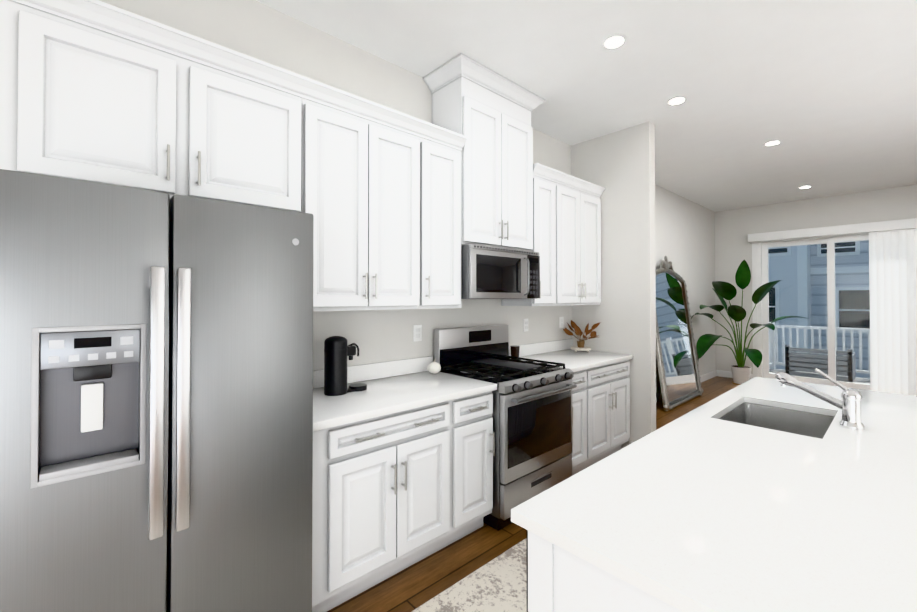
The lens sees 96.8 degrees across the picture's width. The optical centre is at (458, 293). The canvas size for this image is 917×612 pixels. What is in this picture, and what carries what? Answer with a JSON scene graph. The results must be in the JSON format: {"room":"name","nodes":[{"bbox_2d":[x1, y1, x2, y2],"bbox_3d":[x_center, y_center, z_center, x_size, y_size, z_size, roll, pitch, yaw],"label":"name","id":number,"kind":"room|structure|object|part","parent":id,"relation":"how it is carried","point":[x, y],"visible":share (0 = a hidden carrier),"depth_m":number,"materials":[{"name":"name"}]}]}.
{"room":"kitchen","nodes":[
{"label":"kitchen","id":0,"kind":"room"},
{"bbox_2d":[99,0,715,392],"bbox_3d":[0.752,-0.032,3.952,10.900,3.030,0.150,1,-1,-43],"label":"wall","id":1,"kind":"structure","parent":0,"point":[685,236],"depth_m":2.75,"materials":[{"name":"paint"}]},
{"bbox_2d":[0,0,303,211],"bbox_3d":[-1.248,-0.714,1.782,1.008,0.668,0.345,1,-1,-43],"label":"upper cabinet","id":2,"kind":"object","parent":1,"relation":"attached to","point":[91,90],"depth_m":1.57,"materials":[{"name":"white wood"}]},
{"bbox_2d":[300,77,423,310],"bbox_3d":[-0.610,-0.474,2.366,0.722,1.136,0.345,1,-1,-43],"label":"upper cabinet","id":3,"kind":"object","parent":1,"relation":"attached to","point":[402,208],"depth_m":2.21,"materials":[{"name":"white wood"}]},
{"bbox_2d":[413,325,421,341],"bbox_3d":[-0.288,0.282,2.884,0.072,0.116,0.008,1,-1,-43],"label":"electrical outlet","id":4,"kind":"object","parent":1,"relation":"attached to","point":[417,332],"depth_m":2.88,"materials":[{"name":"white plastic"}]},
{"bbox_2d":[424,121,467,308],"bbox_3d":[-0.213,-0.470,2.731,0.356,1.136,0.345,1,-1,-43],"label":"upper cabinet","id":5,"kind":"object","parent":1,"relation":"attached to","point":[445,151],"depth_m":2.61,"materials":[{"name":"white wood"}]},
{"bbox_3d":[-0.110,-0.428,2.605,0.318,1.006,0.020,1,-1,-43],"label":"door","id":6,"kind":"part","parent":5,"relation":"part of","materials":[{"name":"white wood"}]},
{"bbox_2d":[428,60,535,251],"bbox_3d":[0.201,-0.940,3.117,0.766,1.228,0.345,1,-1,-43],"label":"upper cabinet","id":7,"kind":"object","parent":1,"relation":"attached to","point":[494,114],"depth_m":2.95,"materials":[{"name":"white wood"}]},
{"bbox_3d":[-0.172,-0.999,2.750,4.015,0.078,0.381,1,-1,-43],"label":"crown","id":8,"kind":"part","parent":7,"relation":"part of","materials":[{"name":"white wood"}]},
{"bbox_2d":[461,244,539,298],"bbox_3d":[0.239,-0.141,3.070,0.758,0.365,0.451,1,-1,-43],"label":"microwave","id":9,"kind":"object","parent":7,"relation":"attached to","point":[489,272],"visible":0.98,"depth_m":2.86,"materials":[{"name":"silver metal"}]},
{"bbox_3d":[0.295,-0.130,2.893,0.598,0.331,0.022,1,-1,-43],"label":"door","id":10,"kind":"part","parent":9,"relation":"part of","materials":[{"name":"silver metal"}]},
{"bbox_3d":[0.510,-0.126,3.045,0.020,0.287,0.048,1,-1,-43],"label":"handle","id":11,"kind":"part","parent":9,"relation":"part of","materials":[{"name":"silver metal"}]},
{"bbox_2d":[523,319,527,331],"bbox_3d":[0.616,0.291,3.715,0.072,0.116,0.008,1,-1,-43],"label":"electrical outlet","id":12,"kind":"object","parent":1,"relation":"attached to","point":[525,321],"depth_m":3.71,"materials":[{"name":"white plastic"}]},
{"bbox_2d":[501,164,559,305],"bbox_3d":[0.601,-0.462,3.480,0.317,1.136,0.345,1,-1,-43],"label":"upper cabinet","id":13,"kind":"object","parent":1,"relation":"attached to","point":[547,179],"depth_m":3.38,"materials":[{"name":"white wood"}]},
{"bbox_3d":[0.710,-0.420,3.358,0.296,1.006,0.020,1,-1,-43],"label":"door","id":14,"kind":"part","parent":13,"relation":"part of","materials":[{"name":"white wood"}]},
{"bbox_2d":[559,317,563,327],"bbox_3d":[1.040,0.295,4.105,0.072,0.116,0.008,1,-1,-43],"label":"electrical outlet","id":15,"kind":"object","parent":1,"relation":"attached to","point":[561,319],"depth_m":4.10,"materials":[{"name":"white plastic"}]},
{"bbox_2d":[560,172,603,305],"bbox_3d":[1.006,-0.458,3.852,0.782,1.136,0.345,1,-1,-43],"label":"upper cabinet","id":16,"kind":"object","parent":1,"relation":"attached to","point":[580,201],"depth_m":3.71,"materials":[{"name":"white wood"}]},
{"bbox_2d":[656,370,716,401],"bbox_3d":[3.009,1.449,5.899,4.720,0.110,0.016,1,-1,-43],"label":"baseboard","id":17,"kind":"structure","parent":1,"relation":"attached to","point":[710,375],"depth_m":7.06,"materials":[{"name":"white"}]},
{"bbox_2d":[327,376,738,611],"bbox_3d":[2.630,1.521,1.893,10.900,0.120,6.000,1,-1,-43],"label":"floor","id":18,"kind":"structure","parent":0,"point":[411,588],"depth_m":2.20,"materials":[{"name":"brown wood"}]},
{"bbox_2d":[0,169,312,611],"bbox_3d":[-1.124,0.570,1.552,0.886,1.774,0.774,1,-1,-43],"label":"refrigerator","id":19,"kind":"object","parent":18,"relation":"on","point":[156,401],"visible":1,"depth_m":1.25,"materials":[{"name":"silver metal"}]},
{"bbox_3d":[-1.089,0.539,1.187,0.387,1.720,0.084,1,-1,-43],"label":"door","id":20,"kind":"part","parent":19,"relation":"part of","materials":[{"name":"silver metal"}]},
{"bbox_3d":[-1.067,0.159,1.189,0.214,0.100,0.048,1,-1,-43],"label":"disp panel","id":21,"kind":"part","parent":19,"relation":"part of","materials":[{"name":"grey metal"}]},
{"bbox_3d":[-0.926,0.329,1.248,0.035,0.820,0.053,1,-1,-43],"label":"handle","id":22,"kind":"part","parent":19,"relation":"part of","materials":[{"name":"silver metal"}]},
{"bbox_3d":[-0.877,0.330,1.293,0.035,0.820,0.053,1,-1,-43],"label":"handle","id":23,"kind":"part","parent":19,"relation":"part of","materials":[{"name":"silver metal"}]},
{"bbox_3d":[-0.770,0.542,1.480,0.463,1.720,0.084,1,-1,-43],"label":"door","id":24,"kind":"part","parent":19,"relation":"part of","materials":[{"name":"silver metal"}]},
{"bbox_2d":[312,399,455,611],"bbox_3d":[-0.548,1.026,2.216,0.826,0.876,0.625,1,-1,-43],"label":"base cabinet","id":25,"kind":"object","parent":18,"relation":"on","point":[394,493],"depth_m":1.96,"materials":[{"name":"white wood"}]},
{"bbox_2d":[313,339,632,431],"bbox_3d":[0.275,0.526,2.965,3.045,0.139,0.646,1,-1,-43],"label":"countertop","id":26,"kind":"structure","parent":25,"relation":"on","point":[395,386],"depth_m":2.44,"materials":[{"name":"stone"}]},
{"bbox_2d":[324,336,366,395],"bbox_3d":[-0.630,0.393,2.283,0.248,0.316,0.126,1,-1,-43],"label":"coffee maker","id":27,"kind":"object","parent":26,"relation":"on","point":[338,350],"visible":1,"depth_m":2.19,"materials":[{"name":"black plastic"}]},
{"bbox_2d":[427,359,440,373],"bbox_3d":[-0.166,0.503,2.814,0.096,0.104,0.095,1,-1,-43],"label":"pumpkin","id":28,"kind":"object","parent":26,"relation":"on","point":[434,367],"visible":1,"depth_m":2.78,"materials":[{"name":"white ceramic"}]},
{"bbox_2d":[510,345,519,358],"bbox_3d":[0.480,0.506,3.459,0.080,0.115,0.080,1,-1,-43],"label":"cup","id":29,"kind":"object","parent":26,"relation":"on","point":[514,350],"visible":0.69,"depth_m":3.43,"materials":[{"name":"brown"}]},
{"bbox_2d":[563,320,600,351],"bbox_3d":[1.178,0.416,3.946,0.355,0.304,0.369,1,-1,-43],"label":"potted plant","id":30,"kind":"object","parent":26,"relation":"on","point":[580,346],"visible":0.98,"depth_m":3.94,"materials":[{"name":"brown plant"}]},
{"bbox_3d":[1.191,0.495,3.964,0.076,0.062,0.076,1,-1,-43],"label":"pot","id":31,"kind":"part","parent":30,"relation":"part of","materials":[{"name":"brown ceramic"}]},
{"bbox_2d":[412,539,526,611],"bbox_3d":[-0.042,1.452,1.475,3.300,0.008,0.800,1,-1,-43],"label":"rug","id":32,"kind":"object","parent":18,"relation":"on","point":[498,583],"depth_m":1.99,"materials":[{"name":"beige fabric"}]},
{"bbox_2d":[456,391,494,540],"bbox_3d":[-0.116,1.030,2.614,0.349,0.876,0.625,1,-1,-43],"label":"base cabinet","id":33,"kind":"object","parent":18,"relation":"on","point":[475,436],"depth_m":2.39,"materials":[{"name":"white wood"}]},
{"bbox_2d":[434,325,576,530],"bbox_3d":[0.347,0.866,2.939,0.758,1.211,0.740,1,-1,-43],"label":"range","id":34,"kind":"object","parent":18,"relation":"on","point":[532,415],"visible":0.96,"depth_m":2.72,"materials":[{"name":"silver metal"}]},
{"bbox_2d":[439,363,565,384],"bbox_3d":[0.336,0.560,2.954,0.758,0.014,0.577,1,-1,-43],"label":"cooktop","id":35,"kind":"object","parent":34,"relation":"in","point":[540,373],"depth_m":2.76,"materials":[{"name":"black metal"}]},
{"bbox_3d":[0.540,1.272,2.724,0.750,0.207,0.037,1,-1,-43],"label":"drawer","id":36,"kind":"part","parent":34,"relation":"part of","materials":[{"name":"silver metal"}]},
{"bbox_3d":[0.541,0.890,2.727,0.750,0.536,0.041,1,-1,-43],"label":"door","id":37,"kind":"part","parent":34,"relation":"part of","materials":[{"name":"silver metal"}]},
{"bbox_3d":[0.556,0.884,2.711,0.698,0.372,0.004,1,-1,-43],"label":"door glass","id":38,"kind":"part","parent":34,"relation":"part of","materials":[{"name":"black glass"}]},
{"bbox_3d":[0.576,0.658,2.692,0.658,0.023,0.062,1,-1,-43],"label":"door handle","id":39,"kind":"part","parent":34,"relation":"part of","materials":[{"name":"silver metal"}]},
{"bbox_2d":[571,368,591,475],"bbox_3d":[0.699,1.038,3.364,0.324,0.876,0.625,1,-1,-43],"label":"base cabinet","id":40,"kind":"object","parent":18,"relation":"on","point":[582,394],"depth_m":3.20,"materials":[{"name":"white wood"}]},
{"bbox_2d":[526,533,674,611],"bbox_3d":[1.405,1.014,1.472,2.480,0.882,0.999,1,-1,-43],"label":"kitchen island","id":41,"kind":"object","parent":18,"relation":"on","point":[557,581],"depth_m":0.91,"materials":[{"name":"wood"}]},
{"bbox_2d":[511,377,916,611],"bbox_3d":[1.513,0.557,1.366,2.512,0.030,1.360,1,-1,-43],"label":"island countertop","id":42,"kind":"structure","parent":41,"relation":"on","point":[702,512],"depth_m":1.00,"materials":[{"name":"white stone"}]},
{"bbox_2d":[719,402,834,438],"bbox_3d":[1.440,0.682,1.844,0.616,0.208,0.420,1,-1,-43],"label":"sink","id":43,"kind":"object","parent":42,"relation":"in","point":[815,425],"visible":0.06,"depth_m":2.04,"materials":[{"name":"silver metal"}]},
{"bbox_2d":[775,368,864,429],"bbox_3d":[1.551,0.435,1.764,0.076,0.222,0.314,0,-1,-23],"label":"faucet","id":44,"kind":"object","parent":42,"relation":"on","point":[849,405],"visible":1,"depth_m":1.67,"materials":[{"name":"silver metal"}]},
{"bbox_3d":[1.542,0.424,1.786,0.119,0.124,0.259,1,-1,-43],"label":"spout","id":45,"kind":"part","parent":44,"relation":"part of","materials":[{"name":"silver metal"}]},
{"bbox_3d":[1.568,0.364,1.712,0.043,0.081,0.109,1,-1,-43],"label":"lever","id":46,"kind":"part","parent":44,"relation":"part of","materials":[{"name":"silver metal"}]},
{"bbox_2d":[592,360,629,464],"bbox_3d":[1.103,1.042,3.735,0.774,0.876,0.625,1,-1,-43],"label":"base cabinet","id":47,"kind":"object","parent":18,"relation":"on","point":[610,382],"depth_m":3.50,"materials":[{"name":"white wood"}]},
{"bbox_2d":[655,256,702,410],"bbox_3d":[3.014,0.485,5.675,1.410,2.047,0.092,1,-8,-43],"label":"mirror","id":48,"kind":"object","parent":18,"relation":"on","point":[678,369],"visible":0.83,"depth_m":5.66,"materials":[{"name":"silver metal"}]},
{"bbox_2d":[691,260,807,384],"bbox_3d":[4.544,0.485,6.402,1.510,2.047,1.300,1,-1,-43],"label":"floor plant","id":49,"kind":"object","parent":18,"relation":"on","point":[741,372],"visible":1,"depth_m":6.53,"materials":[{"name":"green plant"}]},
{"bbox_3d":[4.726,1.364,6.811,0.280,0.271,0.280,1,-1,-43],"label":"pot","id":50,"kind":"part","parent":49,"relation":"part of","materials":[{"name":"white ceramic"}]},
{"bbox_2d":[256,0,916,211],"bbox_3d":[2.630,-1.629,1.927,10.900,0.120,6.000,1,-1,-43],"label":"ceiling","id":51,"kind":"structure","parent":0,"point":[825,91],"depth_m":2.86,"materials":[{"name":"paint"}]},
{"bbox_2d":[600,34,627,49],"bbox_3d":[0.967,-1.560,2.530,0.163,0.003,0.163,0,-1,8],"label":"recessed light","id":52,"kind":"object","parent":51,"relation":"in","point":[613,41],"depth_m":2.52,"materials":[{"name":"white plastic"}]},
{"bbox_2d":[665,96,687,105],"bbox_3d":[1.760,-1.552,3.286,0.163,0.003,0.163,0,-1,8],"label":"recessed light","id":53,"kind":"object","parent":51,"relation":"in","point":[677,100],"depth_m":3.28,"materials":[{"name":"white plastic"}]},
{"bbox_2d":[763,140,782,145],"bbox_3d":[3.227,-1.542,4.186,0.163,0.003,0.163,-1,-1,41],"label":"recessed light","id":54,"kind":"object","parent":51,"relation":"in","point":[775,142],"depth_m":4.19,"materials":[{"name":"white"}]},
{"bbox_2d":[571,121,655,448],"bbox_3d":[1.493,-0.032,3.989,0.120,3.030,0.800,1,-1,-43],"label":"wall","id":55,"kind":"structure","parent":0,"point":[619,166],"depth_m":3.80,"materials":[{"name":"paint"}]},
{"bbox_2d":[715,184,916,373],"bbox_3d":[5.658,-0.004,6.609,0.120,3.030,2.580,1,-1,-43],"label":"wall","id":56,"kind":"structure","parent":0,"point":[890,204],"depth_m":6.97,"materials":[{"name":"paint"}]},
{"bbox_2d":[717,370,752,379],"bbox_3d":[4.942,1.463,7.272,0.016,0.110,0.549,1,-1,-43],"label":"baseboard","id":57,"kind":"structure","parent":56,"relation":"attached to","point":[720,373],"depth_m":7.37,"materials":[{"name":"white"}]},
{"bbox_3d":[7.553,-0.026,4.548,0.120,3.030,3.020,1,-1,-43],"label":"wall","id":58,"kind":"structure","parent":0,"visible":0},
{"bbox_2d":[752,233,869,381],"bbox_3d":[5.866,0.254,6.363,0.133,2.510,2.080,1,-1,-43],"label":"window","id":59,"kind":"structure","parent":58,"relation":"in","point":[756,285],"depth_m":6.79,"materials":[{"name":"white"}]},
{"bbox_3d":[5.581,0.290,6.712,0.008,2.151,0.759,1,-1,-43],"label":"fixed glass","id":60,"kind":"part","parent":59,"relation":"part of","materials":[{"name":"clear glass"}]},
{"bbox_2d":[762,238,835,384],"bbox_3d":[5.581,0.305,6.712,0.040,2.351,0.929,1,-1,-43],"label":"sash","id":61,"kind":"object","parent":59,"relation":"attached to","point":[765,302],"visible":0.38,"depth_m":6.98,"materials":[{"name":"white plastic"}]},
{"bbox_2d":[748,218,916,395],"bbox_3d":[6.059,0.219,5.950,0.140,2.500,3.010,1,-1,-43],"label":"vertical blinds","id":62,"kind":"object","parent":59,"relation":"attached to","point":[893,295],"visible":0.85,"depth_m":5.83,"materials":[{"name":"white fabric"}]},
{"bbox_2d":[827,234,869,389],"bbox_3d":[6.137,0.298,6.038,0.040,2.351,0.984,1,-1,-43],"label":"sash","id":63,"kind":"object","parent":59,"relation":"attached to","point":[831,241],"visible":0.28,"depth_m":6.34,"materials":[{"name":"white plastic"}]},
{"bbox_3d":[6.137,0.283,6.038,0.008,2.151,0.814,1,-1,-43],"label":"slider glass","id":64,"kind":"part","parent":59,"relation":"part of","materials":[{"name":"clear glass"}]},
{"label":"outside","id":65,"kind":"structure","parent":0,"visible":0},
{"bbox_2d":[769,369,869,383],"bbox_3d":[7.799,1.645,5.966,2.175,0.120,5.600,1,-1,-43],"label":"deck","id":66,"kind":"object","parent":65,"point":[856,379],"depth_m":7.66,"materials":[{"name":"grey wood"}]},
{"bbox_2d":[769,322,869,373],"bbox_3d":[7.784,1.085,5.958,2.135,1.000,5.600,1,-1,-43],"label":"railing","id":67,"kind":"object","parent":66,"relation":"on","point":[772,349],"depth_m":8.27,"materials":[{"name":"white"}]},
{"bbox_2d":[785,345,855,382],"bbox_3d":[6.785,1.292,7.645,0.700,0.620,0.920,1,-1,-43],"label":"outdoor sofa","id":68,"kind":"object","parent":66,"relation":"on","point":[801,362],"depth_m":7.44,"materials":[{"name":"grey wicker"}]},
{"bbox_3d":[18.321,5.167,16.555,31.900,0.100,45.000,1,-1,-43],"label":"ground","id":69,"kind":"structure","parent":65,"visible":0},
{"bbox_2d":[768,246,797,369],"bbox_3d":[7.408,-1.147,15.194,0.300,12.500,8.330,1,-1,-43],"label":"building","id":70,"kind":"structure","parent":69,"relation":"on","point":[782,269],"depth_m":12.27,"materials":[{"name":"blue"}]},
{"bbox_2d":[768,242,869,328],"bbox_3d":[10.977,-0.247,11.435,0.619,2.580,3.920,1,-1,-43],"label":"building windows","id":71,"kind":"structure","parent":70,"relation":"attached to","point":[855,321],"depth_m":11.64,"materials":[{"name":"grey"}]},
{"bbox_2d":[810,240,869,377],"bbox_3d":[14.642,-1.222,8.213,0.300,12.500,11.600,1,-1,-43],"label":"building","id":72,"kind":"structure","parent":69,"relation":"on","point":[838,279],"depth_m":11.85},
{"bbox_2d":[768,241,869,371],"bbox_3d":[13.903,-1.221,8.288,0.684,12.500,12.710,1,-1,-43],"label":"trim","id":73,"kind":"structure","parent":72,"relation":"attached to","point":[804,280],"depth_m":11.95,"materials":[{"name":"white"}]}
]}

